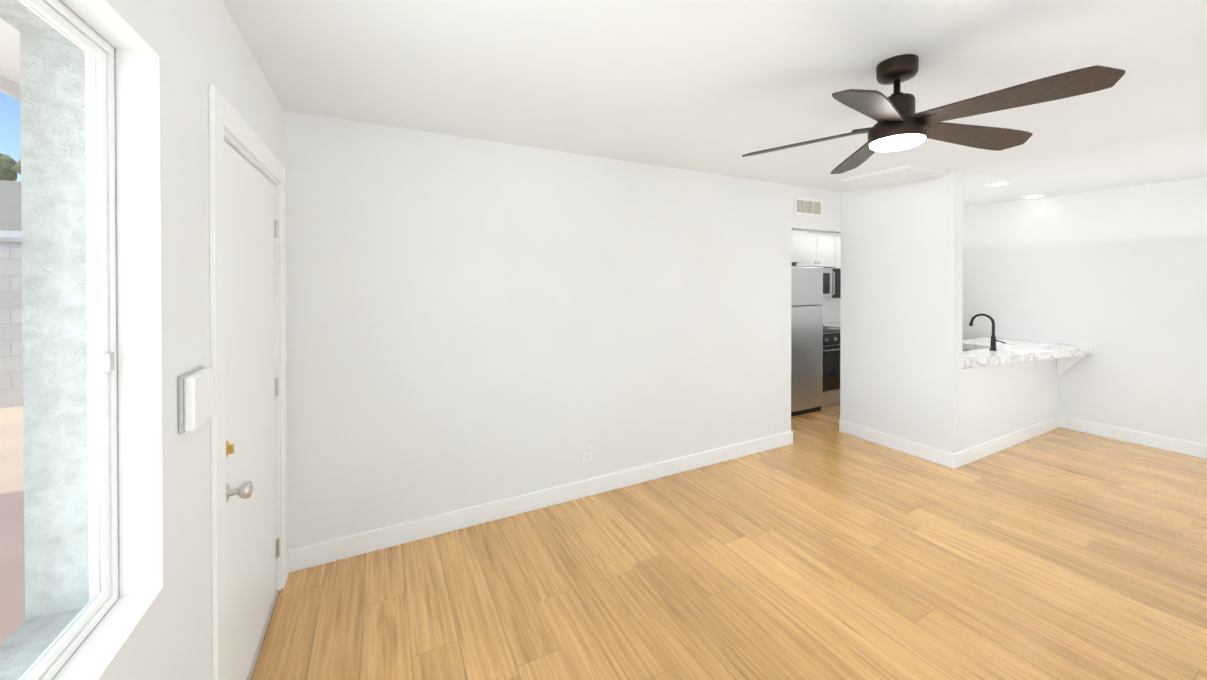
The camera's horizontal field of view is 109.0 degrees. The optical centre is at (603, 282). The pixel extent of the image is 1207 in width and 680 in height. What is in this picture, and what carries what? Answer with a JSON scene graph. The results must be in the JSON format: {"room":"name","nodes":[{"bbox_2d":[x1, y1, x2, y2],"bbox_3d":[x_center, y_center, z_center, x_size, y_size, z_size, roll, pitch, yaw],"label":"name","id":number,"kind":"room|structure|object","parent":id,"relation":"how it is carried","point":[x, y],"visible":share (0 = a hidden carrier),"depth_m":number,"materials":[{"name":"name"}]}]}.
{"room":"living room","nodes":[
{"label":"living room","id":0,"kind":"room"},
{"bbox_2d":[0,0,119,679],"bbox_3d":[-1.274,0.324,1.188,0.140,2.440,5.040,0,0,-27],"label":"wall","id":1,"kind":"structure","parent":0,"point":[65,216],"depth_m":0.91,"materials":[{"name":"white paint"}]},
{"bbox_2d":[0,18,19,100],"bbox_3d":[-1.963,-0.944,1.498,0.790,0.250,10.000,0,0,-27],"label":"eave","id":2,"kind":"object","parent":1,"relation":"attached to","point":[5,45],"depth_m":1.71,"materials":[{"name":"white"}]},
{"bbox_2d":[0,0,117,679],"bbox_3d":[-0.674,0.098,0.145,0.044,1.215,1.800,0,0,-27],"label":"window","id":3,"kind":"structure","parent":1,"relation":"in","point":[101,377],"depth_m":0.91,"materials":[{"name":"white plastic"}]},
{"bbox_2d":[53,0,283,679],"bbox_3d":[-1.180,0.323,1.236,0.070,2.440,5.040,0,0,-27],"label":"wall","id":4,"kind":"structure","parent":0,"point":[175,59],"depth_m":1.00,"materials":[{"name":"white paint"}]},
{"bbox_2d":[178,366,213,433],"bbox_3d":[-1.070,0.304,1.136,0.032,0.144,0.150,0,0,-27],"label":"box","id":5,"kind":"object","parent":4,"relation":"attached to","point":[195,398],"visible":0.96,"depth_m":1.09,"materials":[{"name":"white plastic"}]},
{"bbox_2d":[208,84,287,679],"bbox_3d":[-1.472,0.478,1.717,0.174,2.125,1.090,0,0,-27],"label":"door frame","id":6,"kind":"structure","parent":4,"relation":"attached to","point":[225,116],"depth_m":1.33,"materials":[{"name":"white wood"}]},
{"bbox_2d":[224,140,279,679],"bbox_3d":[-1.409,0.525,1.756,0.118,2.002,0.882,0,0,-27],"label":"door","id":7,"kind":"structure","parent":4,"relation":"in","point":[252,391],"depth_m":1.69,"materials":[{"name":"white painted wood"},{"name":"satin nickel"},{"name":"brass"}]},
{"bbox_2d":[247,590,278,679],"bbox_3d":[-1.489,1.535,1.715,0.175,0.010,0.880,0,0,-27],"label":"door sill","id":8,"kind":"structure","parent":4,"relation":"attached to","point":[262,638],"depth_m":1.85,"materials":[{"name":"white"}]},
{"bbox_2d":[284,111,840,549],"bbox_3d":[0.405,0.309,3.423,4.760,2.440,0.120,0,0,-27],"label":"wall","id":9,"kind":"structure","parent":0,"point":[471,322],"depth_m":2.81,"materials":[{"name":"white paint"}]},
{"bbox_2d":[288,431,791,572],"bbox_3d":[0.050,1.470,3.171,3.890,0.120,0.014,0,0,-27],"label":"baseboard","id":10,"kind":"structure","parent":9,"relation":"attached to","point":[317,554],"depth_m":2.81,"materials":[{"name":"white wood"}]},
{"bbox_2d":[583,444,591,461],"bbox_3d":[-0.115,1.221,3.086,0.072,0.116,0.009,0,0,-27],"label":"duplex electrical outlet","id":11,"kind":"object","parent":9,"relation":"attached to","point":[587,452],"visible":1,"depth_m":3.08,"materials":[{"name":"white plastic"}]},
{"bbox_2d":[795,197,821,216],"bbox_3d":[1.984,-0.726,4.162,0.390,0.170,0.012,0,0,-27],"label":"air vent","id":12,"kind":"object","parent":9,"relation":"in","point":[808,207],"visible":1,"depth_m":4.15,"materials":[{"name":"white plastic"}]},
{"bbox_2d":[222,0,1206,206],"bbox_3d":[1.824,-0.967,2.788,7.120,0.120,5.040,0,0,-27],"label":"ceiling","id":13,"kind":"structure","parent":0,"point":[720,87],"depth_m":1.88,"materials":[{"name":"white paint"}]},
{"bbox_2d":[842,164,946,187],"bbox_3d":[2.470,-0.895,3.681,0.550,0.036,0.550,0,0,-27],"label":"panel","id":14,"kind":"object","parent":13,"relation":"attached to","point":[908,173],"visible":1,"depth_m":3.59,"materials":[{"name":"white paint"}]},
{"bbox_2d":[742,54,1125,173],"bbox_3d":[1.226,-0.729,1.721,1.169,0.341,1.122,0,0,-27],"label":"fan","id":15,"kind":"object","parent":13,"relation":"hanging from","point":[900,124],"visible":1,"depth_m":1.68,"materials":[{"name":"brown wood"}]},
{"bbox_2d":[985,181,1010,185],"bbox_3d":[3.648,-0.909,3.983,0.180,0.012,0.180,0,0,-27],"label":"recessed light","id":16,"kind":"object","parent":13,"relation":"in","point":[999,183],"visible":1,"depth_m":3.95,"materials":[{"name":"white plastic"}]},
{"bbox_2d":[1022,194,1045,197],"bbox_3d":[4.561,-0.913,4.570,0.180,0.012,0.180,0,0,-27],"label":"recessed light","id":17,"kind":"object","parent":13,"relation":"in","point":[1034,196],"visible":1,"depth_m":4.55,"materials":[{"name":"white"}]},
{"bbox_2d":[251,404,1206,679],"bbox_3d":[1.824,1.583,2.805,7.120,0.100,5.040,0,0,-27],"label":"floor","id":18,"kind":"structure","parent":0,"point":[821,546],"depth_m":2.22,"materials":[{"name":"brown wood"}]},
{"bbox_2d":[791,267,822,416],"bbox_3d":[2.121,0.667,5.199,0.720,1.700,0.754,0,0,-27],"label":"fridge","id":19,"kind":"object","parent":18,"relation":"on","point":[806,340],"visible":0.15,"depth_m":4.95,"materials":[{"name":"silver metal"}]},
{"bbox_2d":[821,326,839,406],"bbox_3d":[2.778,0.994,5.585,0.760,1.040,0.676,0,0,-27],"label":"stove","id":20,"kind":"object","parent":18,"relation":"on","point":[831,365],"visible":0.25,"depth_m":5.27,"materials":[{"name":"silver metal"}]},
{"bbox_2d":[792,230,840,323],"bbox_3d":[0.730,0.298,5.000,6.790,2.440,0.120,0,0,-27],"label":"wall","id":21,"kind":"structure","parent":0,"point":[831,310],"depth_m":6.27,"materials":[{"name":"white paint"}]},
{"bbox_2d":[792,231,804,262],"bbox_3d":[2.048,-0.434,5.324,0.743,0.380,0.505,0,0,-27],"label":"upper cabinet","id":22,"kind":"object","parent":21,"relation":"attached to","point":[798,246],"visible":0.17,"depth_m":5.24,"materials":[{"name":"white wood"}]},
{"bbox_2d":[792,234,834,266],"bbox_3d":[2.694,-0.417,5.738,0.760,0.420,0.365,0,0,-27],"label":"upper cabinet","id":23,"kind":"object","parent":21,"relation":"attached to","point":[819,250],"visible":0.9,"depth_m":5.62,"materials":[{"name":"white wood"}]},
{"bbox_2d":[823,268,840,298],"bbox_3d":[2.721,0.013,5.688,0.760,0.400,0.485,0,0,-27],"label":"over-the-range microwave","id":24,"kind":"object","parent":23,"relation":"attached to","point":[831,283],"visible":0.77,"depth_m":5.58,"materials":[{"name":"silver metal"}]},
{"bbox_2d":[823,236,840,268],"bbox_3d":[3.445,-0.270,6.129,0.922,0.720,0.365,0,0,-27],"label":"upper cabinet","id":25,"kind":"object","parent":21,"relation":"attached to","point":[837,251],"visible":0.02,"depth_m":5.81,"materials":[{"name":"white wood"}]},
{"bbox_2d":[823,323,839,327],"bbox_3d":[3.504,1.054,6.024,0.922,0.915,0.622,0,0,-27],"label":"countertop","id":26,"kind":"structure","parent":0,"point":[833,324],"depth_m":6.03,"materials":[{"name":"white stone"}]},
{"bbox_2d":[840,171,962,453],"bbox_3d":[2.709,0.305,3.999,0.140,2.440,0.979,0,0,-27],"label":"wall","id":27,"kind":"structure","parent":0,"point":[901,310],"depth_m":3.86,"materials":[{"name":"white paint"}]},
{"bbox_2d":[839,420,954,468],"bbox_3d":[2.644,1.465,3.966,0.014,0.120,0.994,0,0,-27],"label":"baseboard","id":28,"kind":"structure","parent":27,"relation":"attached to","point":[940,457],"depth_m":3.88,"materials":[{"name":"white wood"}]},
{"bbox_2d":[962,358,1058,450],"bbox_3d":[3.870,1.124,4.123,2.030,0.800,0.120,0,0,-27],"label":"wall","id":29,"kind":"structure","parent":0,"point":[999,400],"depth_m":3.97,"materials":[{"name":"white paint"}]},
{"bbox_2d":[955,416,1059,468],"bbox_3d":[3.833,1.464,4.031,2.156,0.120,0.014,0,0,-27],"label":"baseboard","id":30,"kind":"structure","parent":29,"relation":"attached to","point":[974,453],"depth_m":3.93,"materials":[{"name":"white wood"}]},
{"bbox_2d":[962,337,1092,374],"bbox_3d":[3.811,1.087,4.237,2.024,0.872,0.867,0,0,-27],"label":"countertop","id":31,"kind":"structure","parent":29,"relation":"on","point":[976,352],"depth_m":4.18,"materials":[{"name":"stone"}]},
{"bbox_2d":[969,314,1004,350],"bbox_3d":[3.759,0.476,4.229,0.190,0.346,0.231,0,0,-27],"label":"faucet","id":32,"kind":"object","parent":31,"relation":"on","point":[993,343],"visible":1,"depth_m":4.13,"materials":[{"name":"black metal"}]},
{"bbox_2d":[962,177,1206,444],"bbox_3d":[4.930,0.302,4.409,0.120,2.440,5.040,0,0,-27],"label":"wall","id":33,"kind":"structure","parent":0,"point":[1115,279],"depth_m":4.22,"materials":[{"name":"white paint"}]},
{"bbox_2d":[1060,416,1206,458],"bbox_3d":[5.384,1.469,3.396,0.014,0.120,2.570,0,0,-27],"label":"baseboard","id":34,"kind":"structure","parent":33,"relation":"attached to","point":[1162,442],"depth_m":4.06,"materials":[{"name":"white wood"}]},
{"label":"outside","id":35,"kind":"structure","parent":0,"visible":0},
{"bbox_2d":[0,406,24,643],"bbox_3d":[-2.347,1.593,3.568,80.000,0.070,70.000,0,0,-27],"label":"ground","id":36,"kind":"structure","parent":35,"point":[6,418],"depth_m":2.80,"materials":[{"name":"beige concrete"}]},
{"bbox_2d":[0,153,20,180],"bbox_3d":[-17.783,-1.464,14.291,6.234,5.899,3.079,0,0,-27],"label":"tree","id":37,"kind":"object","parent":36,"relation":"on","point":[9,164],"depth_m":13.54,"materials":[{"name":"green plant"}]},
{"bbox_2d":[0,180,21,237],"bbox_3d":[-13.484,-0.399,9.812,19.040,3.830,7.630,0,0,-27],"label":"house","id":38,"kind":"structure","parent":36,"relation":"on","point":[13,215],"depth_m":8.24,"materials":[{"name":"white"}]},
{"bbox_2d":[0,237,22,407],"bbox_3d":[-10.513,0.506,3.772,13.700,2.100,0.240,0,0,-27],"label":"fence","id":39,"kind":"object","parent":36,"relation":"on","point":[8,273],"depth_m":5.32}
]}

